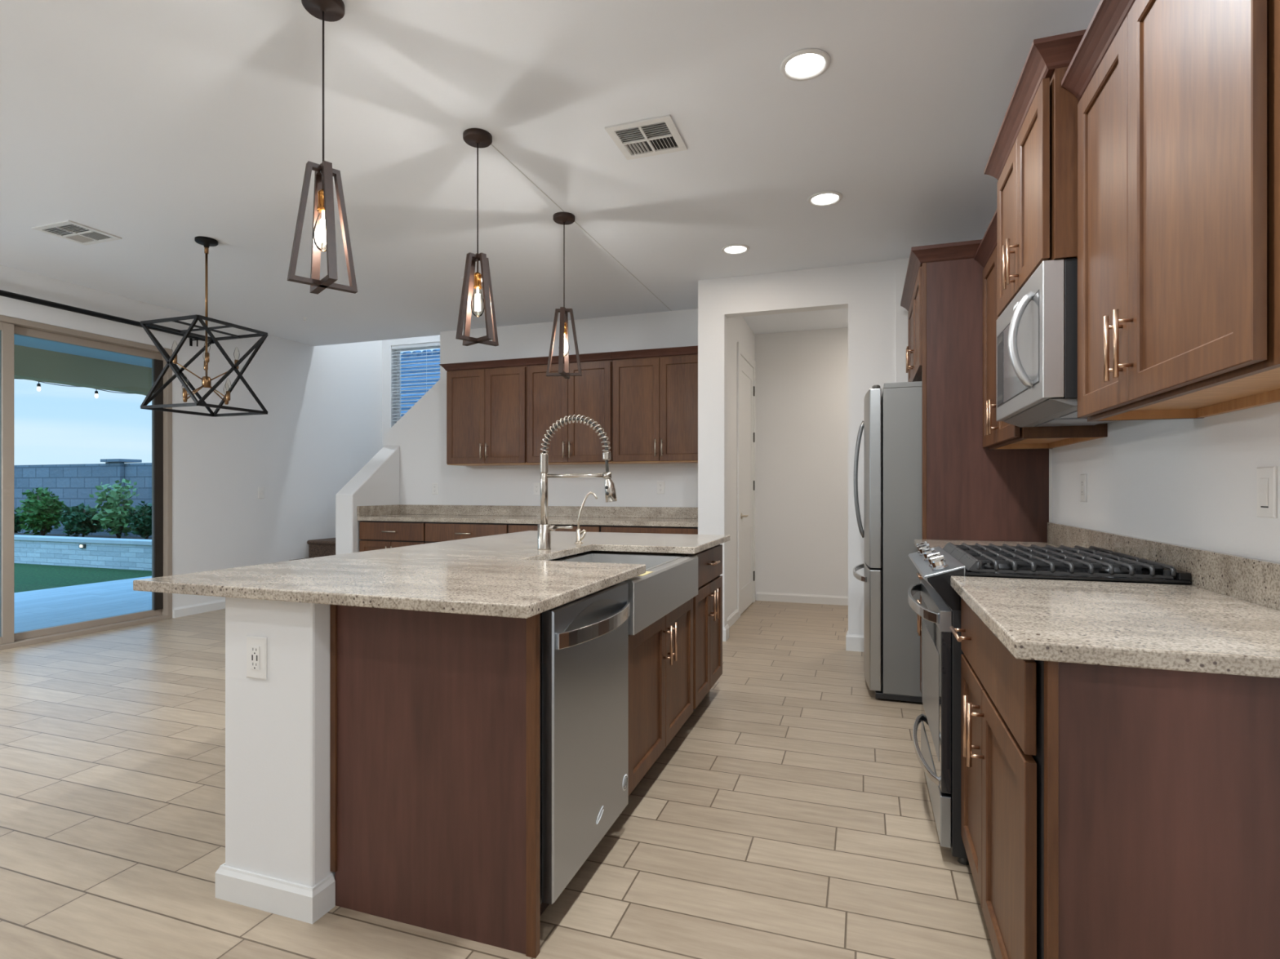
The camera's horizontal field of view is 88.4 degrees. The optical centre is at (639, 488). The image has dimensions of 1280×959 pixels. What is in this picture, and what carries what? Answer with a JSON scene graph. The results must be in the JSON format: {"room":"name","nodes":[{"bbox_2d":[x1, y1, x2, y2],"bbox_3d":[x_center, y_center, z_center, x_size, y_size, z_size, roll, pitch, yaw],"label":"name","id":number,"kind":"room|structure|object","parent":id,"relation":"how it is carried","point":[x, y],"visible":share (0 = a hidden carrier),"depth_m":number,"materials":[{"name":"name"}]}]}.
{"room":"kitchen","nodes":[
{"label":"kitchen","id":0,"kind":"room"},
{"bbox_2d":[0,264,382,617],"bbox_3d":[-5.282,-1.414,3.335,0.150,5.200,11.610,0,0,19],"label":"wall","id":1,"kind":"structure","parent":0,"point":[322,425],"depth_m":6.83,"materials":[{"name":"white paint"}]},
{"bbox_2d":[0,315,172,650],"bbox_3d":[-4.942,-0.045,4.295,0.135,2.463,3.701,0,0,19],"label":"door","id":2,"kind":"structure","parent":1,"relation":"in","point":[162,421],"depth_m":5.37,"materials":[{"name":"beige metal"}]},
{"bbox_2d":[0,289,214,346],"bbox_3d":[-4.825,-1.389,4.271,0.110,0.111,4.375,0,0,19],"label":"curtain rod","id":3,"kind":"object","parent":1,"relation":"attached to","point":[3,293],"visible":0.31,"depth_m":5.26,"materials":[{"name":"black metal"}]},
{"bbox_2d":[173,599,225,617],"bbox_3d":[-4.120,1.141,6.492,0.015,0.090,0.965,0,0,19],"label":"baseboard","id":4,"kind":"structure","parent":1,"relation":"attached to","point":[186,611],"depth_m":6.25,"materials":[{"name":"white paint"}]},
{"bbox_2d":[257,487,264,498],"bbox_3d":[-3.977,0.041,6.916,0.010,0.120,0.074,0,0,19],"label":"light switch","id":5,"kind":"object","parent":1,"relation":"attached to","point":[260,490],"visible":1,"depth_m":6.91,"materials":[{"name":"white plastic"}]},
{"bbox_2d":[335,445,399,555],"bbox_3d":[-2.785,0.361,6.760,0.210,1.650,0.694,0,0,19],"label":"wall","id":6,"kind":"structure","parent":0,"point":[377,483],"depth_m":6.61,"materials":[{"name":"white paint"}]},
{"bbox_2d":[225,554,576,887],"bbox_3d":[-0.677,0.746,2.979,0.328,0.880,2.356,0,0,19],"label":"wall","id":7,"kind":"structure","parent":0,"point":[277,726],"depth_m":1.85,"materials":[{"name":"white paint"}]},
{"bbox_2d":[246,635,266,679],"bbox_3d":[-1.092,0.480,1.871,0.074,0.120,0.009,0,0,19],"label":"wall outlet","id":8,"kind":"object","parent":7,"relation":"attached to","point":[256,646],"visible":1,"depth_m":1.87,"materials":[{"name":"white plastic"}]},
{"bbox_2d":[250,645,259,670],"bbox_3d":[-1.093,0.480,1.868,0.033,0.067,0.002,0,0,19],"label":"receptacle","id":9,"kind":"object","parent":8,"relation":"attached to","point":[255,650],"depth_m":1.87,"materials":[{"name":"white plastic"}]},
{"bbox_2d":[215,862,335,924],"bbox_3d":[-0.679,1.141,2.972,0.359,0.090,2.372,0,0,19],"label":"baseboard","id":10,"kind":"structure","parent":7,"relation":"attached to","point":[293,900],"depth_m":1.84,"materials":[{"name":"white paint"}]},
{"bbox_2d":[382,335,439,447],"bbox_3d":[-1.113,-1.414,7.964,4.760,5.200,0.160,0,0,19],"label":"wall","id":11,"kind":"structure","parent":0,"point":[387,406],"depth_m":8.63,"materials":[{"name":"white paint"}]},
{"bbox_2d":[396,346,439,422],"bbox_3d":[-2.693,-1.069,8.557,1.115,1.610,0.035,0,0,19],"label":"window","id":12,"kind":"structure","parent":11,"relation":"in","point":[397,353],"depth_m":8.71,"materials":[{"name":"white"}]},
{"bbox_2d":[391,342,439,424],"bbox_3d":[-2.724,-1.083,8.467,1.107,1.578,0.050,0,0,19],"label":"window blind","id":13,"kind":"object","parent":12,"relation":"attached to","point":[435,344],"visible":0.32,"depth_m":8.54,"materials":[{"name":"white"}]},
{"bbox_2d":[0,600,995,958],"bbox_3d":[-1.940,1.226,2.198,7.210,0.080,11.610,0,0,19],"label":"floor","id":14,"kind":"structure","parent":0,"point":[790,815],"depth_m":2.30,"materials":[{"name":"beige tile"}]},
{"bbox_2d":[306,537,335,557],"bbox_3d":[-3.082,0.886,7.893,1.072,0.600,1.233,0,0,19],"label":"stair tread","id":15,"kind":"structure","parent":14,"relation":"on","point":[322,547],"depth_m":7.45,"materials":[{"name":"brown carpet"}]},
{"bbox_2d":[359,520,426,551],"bbox_3d":[-2.304,0.750,6.612,0.765,0.872,0.666,0,0,19],"label":"base cabinet","id":16,"kind":"object","parent":14,"relation":"on","point":[373,535],"visible":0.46,"depth_m":6.34,"materials":[{"name":"brown wood"}]},
{"bbox_2d":[356,504,697,527],"bbox_3d":[-1.034,0.241,6.196,3.466,0.142,0.634,0,0,19],"label":"countertop","id":17,"kind":"structure","parent":16,"relation":"on","point":[557,515],"depth_m":6.27,"materials":[{"name":"stone"}]},
{"bbox_2d":[329,604,540,958],"bbox_3d":[-0.567,0.746,1.775,0.650,0.881,0.027,0,0,19],"label":"cabinet end panel","id":18,"kind":"object","parent":14,"relation":"on","point":[435,717],"visible":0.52,"depth_m":1.76,"materials":[{"name":"brown wood"}]},
{"bbox_2d":[425,522,508,543],"bbox_3d":[-1.520,0.750,6.345,0.888,0.872,0.666,0,0,19],"label":"base cabinet","id":19,"kind":"object","parent":14,"relation":"on","point":[435,532],"visible":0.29,"depth_m":6.08,"materials":[{"name":"brown wood"}]},
{"bbox_2d":[508,523,600,533],"bbox_3d":[-0.674,0.750,6.056,0.896,0.872,0.666,0,0,19],"label":"base cabinet","id":20,"kind":"object","parent":14,"relation":"on","point":[513,528],"visible":0.09,"depth_m":5.78,"materials":[{"name":"brown wood"}]},
{"bbox_2d":[540,581,630,915],"bbox_3d":[-0.390,0.747,2.063,0.652,0.878,0.595,0,0,19],"label":"dishwasher","id":21,"kind":"object","parent":14,"relation":"on","point":[584,640],"visible":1,"depth_m":1.87,"materials":[{"name":"silver metal"}]},
{"bbox_2d":[540,613,542,904],"bbox_3d":[-0.433,0.697,2.078,0.560,0.778,0.595,0,0,19],"label":"tub","id":22,"kind":"object","parent":21,"relation":"in","point":[540,613],"depth_m":1.72,"materials":[{"name":"black plastic"}]},
{"bbox_2d":[622,776,627,789],"bbox_3d":[-0.049,0.991,2.219,0.002,0.042,0.042,0,0,19],"label":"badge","id":23,"kind":"object","parent":21,"relation":"attached to","point":[624,778],"depth_m":2.22,"materials":[{"name":"grey plastic"}]},
{"bbox_2d":[576,544,722,731],"bbox_3d":[0.098,0.746,3.604,0.662,0.881,0.684,0,0,19],"label":"base cabinet","id":24,"kind":"object","parent":14,"relation":"on","point":[708,604],"visible":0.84,"depth_m":3.45,"materials":[{"name":"brown wood"}]},
{"bbox_2d":[133,530,729,618],"bbox_3d":[-0.490,0.288,2.909,1.317,0.032,2.459,0,0,19],"label":"countertop","id":25,"kind":"structure","parent":24,"relation":"on","point":[503,575],"depth_m":2.04,"materials":[{"name":"stone"}]},
{"bbox_2d":[537,414,617,550],"bbox_3d":[-0.281,-0.029,2.910,0.379,0.601,0.062,0,0,19],"label":"kitchen faucet","id":26,"kind":"object","parent":25,"relation":"on","point":[544,530],"visible":1,"depth_m":2.93,"materials":[{"name":"silver metal"}]},
{"bbox_2d":[574,492,597,543],"bbox_3d":[-0.268,0.143,3.276,0.125,0.257,0.042,0,0,19],"label":"filter faucet","id":27,"kind":"object","parent":25,"relation":"on","point":[579,532],"visible":1,"depth_m":3.28,"materials":[{"name":"silver metal"}]},
{"bbox_2d":[555,552,697,635],"bbox_3d":[-0.129,0.421,2.805,0.548,0.209,0.928,0,0,19],"label":"farmhouse sink","id":28,"kind":"object","parent":25,"relation":"in","point":[668,582],"visible":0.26,"depth_m":2.71,"materials":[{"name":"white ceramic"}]},
{"bbox_2d":[555,552,685,571],"bbox_3d":[-0.152,0.422,2.814,0.499,0.208,0.830,0,0,19],"label":"basin","id":29,"kind":"object","parent":28,"relation":"in","point":[652,562],"depth_m":3.14,"materials":[{"name":"silver metal"}]},
{"bbox_2d":[600,525,697,534],"bbox_3d":[0.175,0.750,5.767,0.894,0.872,0.666,0,0,19],"label":"base cabinet","id":30,"kind":"object","parent":14,"relation":"on","point":[617,529],"visible":0.05,"depth_m":5.49,"materials":[{"name":"brown wood"}]},
{"bbox_2d":[628,598,693,796],"bbox_3d":[-0.170,0.850,2.818,0.662,0.672,0.964,0,0,19],"label":"base cabinet","id":31,"kind":"object","parent":14,"relation":"on","point":[660,655],"visible":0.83,"depth_m":2.66,"materials":[{"name":"brown wood"}]},
{"bbox_2d":[853,381,921,702],"bbox_3d":[1.780,0.292,3.997,0.926,1.763,0.905,0,0,19],"label":"refrigerator","id":32,"kind":"object","parent":14,"relation":"on","point":[891,424],"visible":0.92,"depth_m":3.65,"materials":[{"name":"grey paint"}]},
{"bbox_2d":[916,573,923,693],"bbox_3d":[1.651,0.746,3.068,0.657,0.880,0.798,0,0,19],"label":"base cabinet","id":33,"kind":"object","parent":14,"relation":"on","point":[919,618],"visible":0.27,"depth_m":3.47,"materials":[{"name":"brown"}]},
{"bbox_2d":[914,539,1059,548],"bbox_3d":[1.646,0.289,3.070,0.626,0.034,0.801,0,0,19],"label":"countertop","id":34,"kind":"structure","parent":33,"relation":"on","point":[932,543],"depth_m":3.29,"materials":[{"name":"stone"}]},
{"bbox_2d":[921,257,1052,542],"bbox_3d":[1.809,-0.014,3.450,0.607,2.400,0.026,0,0,19],"label":"panel","id":35,"kind":"object","parent":14,"relation":"on","point":[971,491],"visible":0.44,"depth_m":3.48,"materials":[{"name":"brown wood"}]},
{"bbox_2d":[907,541,1191,865],"bbox_3d":[1.346,0.701,2.342,0.723,0.968,0.763,0,0,19],"label":"gas range","id":36,"kind":"object","parent":14,"relation":"on","point":[939,757],"visible":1,"depth_m":2.09,"materials":[{"name":"silver metal"}]},
{"bbox_2d":[942,542,1191,584],"bbox_3d":[1.414,0.247,2.319,0.580,0.049,0.763,0,0,19],"label":"cooktop","id":37,"kind":"object","parent":36,"relation":"in","point":[1077,563],"depth_m":2.07,"materials":[{"name":"grey metal"}]},
{"bbox_2d":[949,597,1279,958],"bbox_3d":[1.126,0.746,1.526,0.657,0.880,0.906,0,0,19],"label":"base cabinet","id":38,"kind":"object","parent":14,"relation":"on","point":[1108,812],"visible":0.9,"depth_m":1.15,"materials":[{"name":"brown wood"}]},
{"bbox_2d":[951,576,1279,678],"bbox_3d":[1.117,0.289,1.517,0.626,0.034,0.929,0,0,19],"label":"countertop","id":39,"kind":"structure","parent":38,"relation":"on","point":[1153,626],"depth_m":1.34,"materials":[{"name":"stone"}]},
{"bbox_2d":[384,308,697,507],"bbox_3d":[-1.006,-0.229,6.586,3.670,2.830,0.120,0,0,19],"label":"wall","id":40,"kind":"structure","parent":0,"point":[420,434],"depth_m":6.55,"materials":[{"name":"white paint"}]},
{"bbox_2d":[431,483,438,494],"bbox_3d":[-2.154,0.000,6.908,0.074,0.120,0.009,0,0,19],"label":"wall outlet","id":41,"kind":"object","parent":40,"relation":"attached to","point":[434,486],"visible":1,"depth_m":6.90,"materials":[{"name":"white plastic"}]},
{"bbox_2d":[439,358,540,466],"bbox_3d":[-1.464,-0.727,6.472,0.932,0.984,0.388,0,0,19],"label":"upper cabinet","id":42,"kind":"object","parent":40,"relation":"attached to","point":[486,401],"visible":0.96,"depth_m":6.31,"materials":[{"name":"brown wood"}]},
{"bbox_2d":[533,482,540,494],"bbox_3d":[-1.022,0.000,6.523,0.074,0.120,0.009,0,0,19],"label":"wall outlet","id":43,"kind":"object","parent":40,"relation":"attached to","point":[536,485],"visible":0.99,"depth_m":6.52,"materials":[{"name":"white plastic"}]},
{"bbox_2d":[400,504,697,518],"bbox_3d":[-0.934,0.221,6.486,3.464,0.102,0.021,0,0,19],"label":"backsplash","id":44,"kind":"structure","parent":40,"relation":"attached to","point":[484,510],"depth_m":6.43,"materials":[{"name":"stone"}]},
{"bbox_2d":[524,351,622,465],"bbox_3d":[-0.613,-0.727,6.183,0.860,0.984,0.388,0,0,19],"label":"upper cabinet","id":45,"kind":"object","parent":40,"relation":"attached to","point":[550,399],"visible":0.88,"depth_m":6.03,"materials":[{"name":"brown wood"}]},
{"bbox_2d":[609,345,697,463],"bbox_3d":[0.220,-0.727,5.899,0.894,0.984,0.388,0,0,19],"label":"upper cabinet","id":46,"kind":"object","parent":40,"relation":"attached to","point":[655,391],"visible":0.86,"depth_m":5.76,"materials":[{"name":"brown wood"}]},
{"bbox_2d":[657,480,664,493],"bbox_3d":[0.192,-0.012,6.109,0.074,0.120,0.009,0,0,19],"label":"wall outlet","id":47,"kind":"object","parent":40,"relation":"attached to","point":[660,484],"visible":1,"depth_m":6.11,"materials":[{"name":"white plastic"}]},
{"bbox_2d":[658,484,662,491],"bbox_3d":[0.191,-0.012,6.106,0.033,0.067,0.002,0,0,19],"label":"receptacle","id":48,"kind":"object","parent":47,"relation":"attached to","point":[660,485],"depth_m":6.11,"materials":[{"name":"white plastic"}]},
{"bbox_2d":[0,0,1100,346],"bbox_3d":[-1.940,-1.704,2.198,7.210,0.120,11.610,0,0,19],"label":"ceiling","id":49,"kind":"structure","parent":0,"point":[157,126],"depth_m":3.14,"materials":[{"name":"white paint"}]},
{"bbox_2d":[31,220,121,245],"bbox_3d":[-3.607,-1.638,4.220,0.350,0.011,0.305,0,0,19],"label":"ceiling vent","id":50,"kind":"object","parent":49,"relation":"in","point":[69,230],"visible":1,"depth_m":4.21,"materials":[{"name":"white metal"}]},
{"bbox_2d":[140,235,268,417],"bbox_3d":[-2.862,-1.077,4.344,0.508,1.133,0.508,0,0,19],"label":"chandelier","id":51,"kind":"object","parent":49,"relation":"hanging from","point":[171,361],"visible":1,"depth_m":4.31,"materials":[{"name":"black metal"}]},
{"bbox_2d":[172,355,177,364],"bbox_3d":[-3.003,-0.838,4.248,0.025,0.062,0.025,0,0,19],"label":"socket","id":52,"kind":"object","parent":51,"relation":"attached to","point":[175,362],"depth_m":4.24,"materials":[{"name":"gold metal"}]},
{"bbox_2d":[182,387,186,398],"bbox_3d":[-2.893,-0.608,4.182,0.025,0.062,0.025,0,0,19],"label":"socket","id":53,"kind":"object","parent":51,"relation":"attached to","point":[184,393],"depth_m":4.17,"materials":[{"name":"gold metal"}]},
{"bbox_2d":[204,352,209,362],"bbox_3d":[-2.766,-0.838,4.204,0.025,0.062,0.025,0,0,19],"label":"socket","id":54,"kind":"object","parent":51,"relation":"attached to","point":[206,354],"depth_m":4.20,"materials":[{"name":"gold metal"}]},
{"bbox_2d":[224,395,228,404],"bbox_3d":[-2.832,-0.608,4.507,0.025,0.062,0.025,0,0,19],"label":"socket","id":55,"kind":"object","parent":51,"relation":"attached to","point":[226,402],"depth_m":4.50,"materials":[{"name":"gold metal"}]},
{"bbox_2d":[226,391,230,400],"bbox_3d":[-2.700,-0.608,4.314,0.025,0.062,0.025,0,0,19],"label":"socket","id":56,"kind":"object","parent":51,"relation":"attached to","point":[228,393],"depth_m":4.30,"materials":[{"name":"gold metal"}]},
{"bbox_2d":[287,0,357,293],"bbox_3d":[-1.067,-1.163,2.217,0.171,0.961,0.171,0,0,3],"label":"pendant light","id":57,"kind":"object","parent":49,"relation":"hanging from","point":[323,215],"visible":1,"depth_m":2.21,"materials":[{"name":"brown metal"}]},
{"bbox_2d":[316,189,324,213],"bbox_3d":[-1.067,-0.971,2.217,0.040,0.074,0.040,0,0,19],"label":"socket","id":58,"kind":"object","parent":57,"relation":"attached to","point":[320,208],"depth_m":2.20,"materials":[{"name":"gold metal"}]},
{"bbox_2d":[455,128,498,346],"bbox_3d":[-0.755,-1.163,3.062,0.171,0.961,0.171,0,0,-2],"label":"pendant light","id":59,"kind":"object","parent":49,"relation":"hanging from","point":[477,138],"visible":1,"depth_m":3.04,"materials":[{"name":"brown metal"}]},
{"bbox_2d":[473,271,482,289],"bbox_3d":[-0.755,-0.971,3.062,0.040,0.074,0.040,0,0,19],"label":"socket","id":60,"kind":"object","parent":59,"relation":"attached to","point":[477,276],"depth_m":3.05,"materials":[{"name":"gold metal"}]},
{"bbox_2d":[546,212,582,378],"bbox_3d":[-0.458,-1.163,3.970,0.171,0.961,0.171,0,0,-40],"label":"pendant light","id":61,"kind":"object","parent":49,"relation":"hanging from","point":[561,218],"visible":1,"depth_m":3.96,"materials":[{"name":"brown metal"}]},
{"bbox_2d":[564,321,567,334],"bbox_3d":[-0.458,-0.971,3.970,0.040,0.074,0.040,0,0,19],"label":"socket","id":62,"kind":"object","parent":61,"relation":"attached to","point":[565,327],"depth_m":3.96,"materials":[{"name":"gold metal"}]},
{"bbox_2d":[491,144,671,311],"bbox_3d":[-0.209,-1.643,4.608,0.006,0.001,3.109,0,0,19],"label":"trim","id":63,"kind":"structure","parent":49,"relation":"attached to","point":[491,144],"depth_m":3.88,"materials":[{"name":"grey paint"}]},
{"bbox_2d":[604,114,687,159],"bbox_3d":[0.034,-1.638,3.080,0.309,0.011,0.302,0,0,19],"label":"ceiling vent","id":64,"kind":"object","parent":49,"relation":"in","point":[657,135],"visible":1,"depth_m":3.06,"materials":[{"name":"white metal"}]},
{"bbox_2d":[721,244,749,254],"bbox_3d":[0.653,-1.639,4.507,0.192,0.008,0.192,0,0,19],"label":"recessed light","id":65,"kind":"object","parent":49,"relation":"in","point":[732,249],"visible":1,"depth_m":4.50,"materials":[{"name":"white paint"}]},
{"bbox_2d":[779,48,831,80],"bbox_3d":[0.640,-1.639,2.549,0.192,0.008,0.192,0,0,19],"label":"recessed light","id":66,"kind":"object","parent":49,"relation":"in","point":[803,64],"visible":1,"depth_m":2.54,"materials":[{"name":"white paint"}]},
{"bbox_2d":[807,191,842,206],"bbox_3d":[1.046,-1.639,3.722,0.192,0.008,0.192,0,0,19],"label":"recessed light","id":67,"kind":"object","parent":49,"relation":"in","point":[824,198],"visible":1,"depth_m":3.72,"materials":[{"name":"white paint"}]},
{"bbox_2d":[697,277,755,627],"bbox_3d":[0.873,-0.229,6.085,0.210,2.830,1.957,0,0,19],"label":"wall","id":68,"kind":"structure","parent":0,"point":[718,335],"depth_m":5.17,"materials":[{"name":"white paint"}]},
{"bbox_2d":[727,608,738,628],"bbox_3d":[0.764,1.141,5.633,0.015,0.090,0.782,0,0,19],"label":"baseboard","id":69,"kind":"structure","parent":68,"relation":"attached to","point":[731,619],"depth_m":5.77,"materials":[{"name":"white paint"}]},
{"bbox_2d":[737,342,755,617],"bbox_3d":[1.074,-0.079,6.464,0.065,2.530,0.970,0,0,19],"label":"door","id":70,"kind":"structure","parent":68,"relation":"in","point":[745,362],"depth_m":6.44,"materials":[{"name":"white paint"}]},
{"bbox_2d":[755,327,848,600],"bbox_3d":[2.183,-0.229,6.715,2.005,2.830,0.080,0,0,19],"label":"wall","id":71,"kind":"structure","parent":0,"point":[802,376],"depth_m":6.84,"materials":[{"name":"white paint"}]},
{"bbox_2d":[756,591,848,605],"bbox_3d":[2.127,1.141,6.683,1.880,0.090,0.015,0,0,19],"label":"baseboard","id":72,"kind":"structure","parent":71,"relation":"attached to","point":[768,597],"depth_m":6.82,"materials":[{"name":"white paint"}]},
{"bbox_2d":[724,257,909,635],"bbox_3d":[1.590,-0.229,4.864,1.935,2.830,0.132,0,0,19],"label":"wall","id":73,"kind":"structure","parent":0,"point":[872,292],"depth_m":4.82,"materials":[{"name":"white paint"}]},
{"bbox_2d":[722,624,728,641],"bbox_3d":[0.601,1.133,5.199,0.186,0.105,0.136,0,0,19],"label":"baseboard","id":74,"kind":"structure","parent":73,"relation":"attached to","point":[725,630],"depth_m":5.11,"materials":[{"name":"white paint"}]},
{"bbox_2d":[845,631,863,652],"bbox_3d":[1.637,1.126,4.846,0.226,0.120,0.136,0,0,19],"label":"baseboard","id":75,"kind":"structure","parent":73,"relation":"attached to","point":[854,642],"depth_m":4.80,"materials":[{"name":"white paint"}]},
{"bbox_2d":[1052,401,1279,563],"bbox_3d":[1.397,-0.229,1.062,0.150,2.830,11.610,0,0,19],"label":"wall","id":76,"kind":"structure","parent":0,"point":[1188,482],"depth_m":1.99,"materials":[{"name":"white paint"}]},
{"bbox_2d":[900,239,982,382],"bbox_3d":[1.943,-0.977,3.934,0.663,0.626,1.124,0,0,19],"label":"upper cabinet","id":77,"kind":"object","parent":76,"relation":"attached to","point":[911,299],"visible":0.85,"depth_m":3.62,"materials":[{"name":"brown wood"}]},
{"bbox_2d":[983,29,1086,316],"bbox_3d":[1.508,-1.014,2.289,0.428,0.640,0.854,0,0,19],"label":"upper cabinet","id":78,"kind":"object","parent":76,"relation":"attached to","point":[1033,158],"visible":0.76,"depth_m":2.06,"materials":[{"name":"brown wood"}]},
{"bbox_2d":[996,257,1113,427],"bbox_3d":[1.493,-0.469,2.296,0.460,0.448,0.742,0,0,19],"label":"microwave","id":79,"kind":"object","parent":78,"relation":"attached to","point":[1037,332],"visible":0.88,"depth_m":2.07,"materials":[{"name":"silver metal"}]},
{"bbox_2d":[973,209,1107,449],"bbox_3d":[1.794,-0.712,3.018,0.358,1.016,0.802,0,0,19],"label":"upper cabinet","id":80,"kind":"object","parent":76,"relation":"attached to","point":[997,435],"visible":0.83,"depth_m":3.17,"materials":[{"name":"brown wood"}]},
{"bbox_2d":[1080,474,1087,502],"bbox_3d":[1.923,-0.004,2.855,0.009,0.120,0.074,0,0,19],"label":"wall outlet","id":81,"kind":"object","parent":76,"relation":"attached to","point":[1083,477],"visible":1,"depth_m":2.84,"materials":[{"name":"white plastic"}]},
{"bbox_2d":[1080,480,1084,495],"bbox_3d":[1.920,-0.004,2.856,0.002,0.067,0.033,0,0,19],"label":"receptacle","id":82,"kind":"object","parent":81,"relation":"attached to","point":[1082,481],"depth_m":2.85,"materials":[{"name":"white plastic"}]},
{"bbox_2d":[1047,522,1279,610],"bbox_3d":[1.679,0.237,2.159,0.022,0.134,2.505,0,0,19],"label":"backsplash","id":83,"kind":"structure","parent":76,"relation":"attached to","point":[1257,581],"depth_m":1.81,"materials":[{"name":"stone"}]},
{"bbox_2d":[1061,0,1279,422],"bbox_3d":[1.262,-0.709,1.437,0.346,1.020,1.010,0,0,19],"label":"upper cabinet","id":84,"kind":"object","parent":76,"relation":"attached to","point":[1179,104],"visible":1,"depth_m":1.38,"materials":[{"name":"brown wood"}]},
{"bbox_2d":[1256,466,1277,518],"bbox_3d":[1.480,0.008,1.558,0.010,0.120,0.074,0,0,19],"label":"light switch","id":85,"kind":"object","parent":76,"relation":"attached to","point":[1266,477],"visible":1,"depth_m":1.55,"materials":[{"name":"white plastic"}]},
{"label":"outside","id":86,"kind":"structure","parent":0,"visible":0},
{"bbox_2d":[13,334,151,368],"bbox_3d":[-7.240,-1.714,2.861,3.248,0.200,12.750,0,0,19],"label":"roof","id":87,"kind":"structure","parent":86,"point":[21,340],"depth_m":7.73,"materials":[{"name":"grey paint"}]},
{"bbox_2d":[13,344,151,395],"bbox_3d":[-8.517,-1.444,3.296,0.250,0.340,12.750,0,0,19],"label":"beam","id":88,"kind":"structure","parent":87,"relation":"attached to","point":[29,363],"depth_m":7.99,"materials":[{"name":"brown paint"}]},
{"bbox_2d":[34,380,79,391],"bbox_3d":[-7.088,-1.220,7.990,0.036,0.111,0.461,0,0,19],"label":"string lights","id":89,"kind":"object","parent":88,"relation":"hanging from","point":[38,386],"depth_m":7.83,"materials":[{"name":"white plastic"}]},
{"bbox_2d":[94,388,128,398],"bbox_3d":[-6.890,-1.217,8.573,0.036,0.117,0.403,0,0,19],"label":"string lights","id":90,"kind":"object","parent":88,"relation":"hanging from","point":[95,392],"depth_m":8.41,"materials":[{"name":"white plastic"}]},
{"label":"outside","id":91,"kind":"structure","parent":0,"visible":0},
{"bbox_3d":[-20.237,1.386,12.172,33.840,0.200,70.000,0,0,19],"label":"yard","id":92,"kind":"structure","parent":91,"visible":0},
{"bbox_2d":[13,458,151,537],"bbox_3d":[-12.924,0.373,13.237,27.000,1.825,0.390,0,0,19],"label":"wall","id":93,"kind":"structure","parent":92,"relation":"on","point":[73,484],"depth_m":12.32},
{"bbox_2d":[13,533,151,570],"bbox_3d":[-11.906,1.028,12.037,17.700,0.495,1.315,0,0,19],"label":"wall","id":94,"kind":"structure","parent":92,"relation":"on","point":[126,553],"depth_m":10.32,"materials":[{"name":"stone"}]},
{"bbox_2d":[13,506,25,533],"bbox_3d":[-11.326,0.587,11.892,0.552,0.532,0.469,0,0,19],"label":"shrub","id":95,"kind":"object","parent":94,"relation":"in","point":[16,522],"visible":0.34,"depth_m":11.84,"materials":[{"name":"green plant"}]},
{"bbox_2d":[15,487,68,535],"bbox_3d":[-10.440,0.406,11.506,0.804,0.894,0.664,0,0,38],"label":"shrub","id":96,"kind":"object","parent":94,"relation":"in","point":[38,512],"visible":1,"depth_m":11.36,"materials":[{"name":"green plant"}]},
{"bbox_2d":[59,502,104,537],"bbox_3d":[-9.491,0.545,11.212,0.651,0.618,0.729,0,0,-38],"label":"shrub","id":97,"kind":"object","parent":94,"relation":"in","point":[76,519],"visible":0.9,"depth_m":11.08,"materials":[{"name":"green plant"}]},
{"bbox_2d":[79,543,85,548],"bbox_3d":[-8.705,0.894,10.268,0.120,0.060,0.029,0,0,19],"label":"step light","id":98,"kind":"object","parent":94,"relation":"attached to","point":[83,546],"visible":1,"depth_m":10.25,"materials":[{"name":"grey plastic"}]},
{"bbox_2d":[88,478,139,538],"bbox_3d":[-8.656,0.340,10.903,0.753,1.026,0.608,0,0,-3],"label":"shrub","id":99,"kind":"object","parent":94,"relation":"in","point":[116,513],"visible":0.94,"depth_m":10.79,"materials":[{"name":"green plant"}]},
{"bbox_2d":[124,501,151,539],"bbox_3d":[-7.930,0.521,10.579,0.598,0.662,0.520,0,0,19],"label":"shrub","id":100,"kind":"object","parent":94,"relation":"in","point":[140,517],"visible":0.81,"depth_m":10.46,"materials":[{"name":"green plant"}]},
{"bbox_2d":[13,563,151,592],"bbox_3d":[-15.661,1.253,5.821,14.598,0.064,12.925,0,0,19],"label":"lawn","id":101,"kind":"structure","parent":92,"relation":"on","point":[27,577],"depth_m":9.23,"materials":[{"name":"green plant"}]},
{"bbox_2d":[400,348,439,416],"bbox_3d":[-3.331,-1.055,15.659,12.000,4.682,6.500,0,0,19],"label":"neighbor house","id":102,"kind":"structure","parent":92,"relation":"on","point":[437,349],"depth_m":14.82,"materials":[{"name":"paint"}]},
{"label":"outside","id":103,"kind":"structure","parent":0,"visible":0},
{"bbox_2d":[13,576,151,633],"bbox_3d":[-7.219,1.251,2.928,3.245,0.070,12.890,0,0,19],"label":"floor","id":104,"kind":"structure","parent":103,"point":[55,606],"depth_m":6.92,"materials":[{"name":"tile"}]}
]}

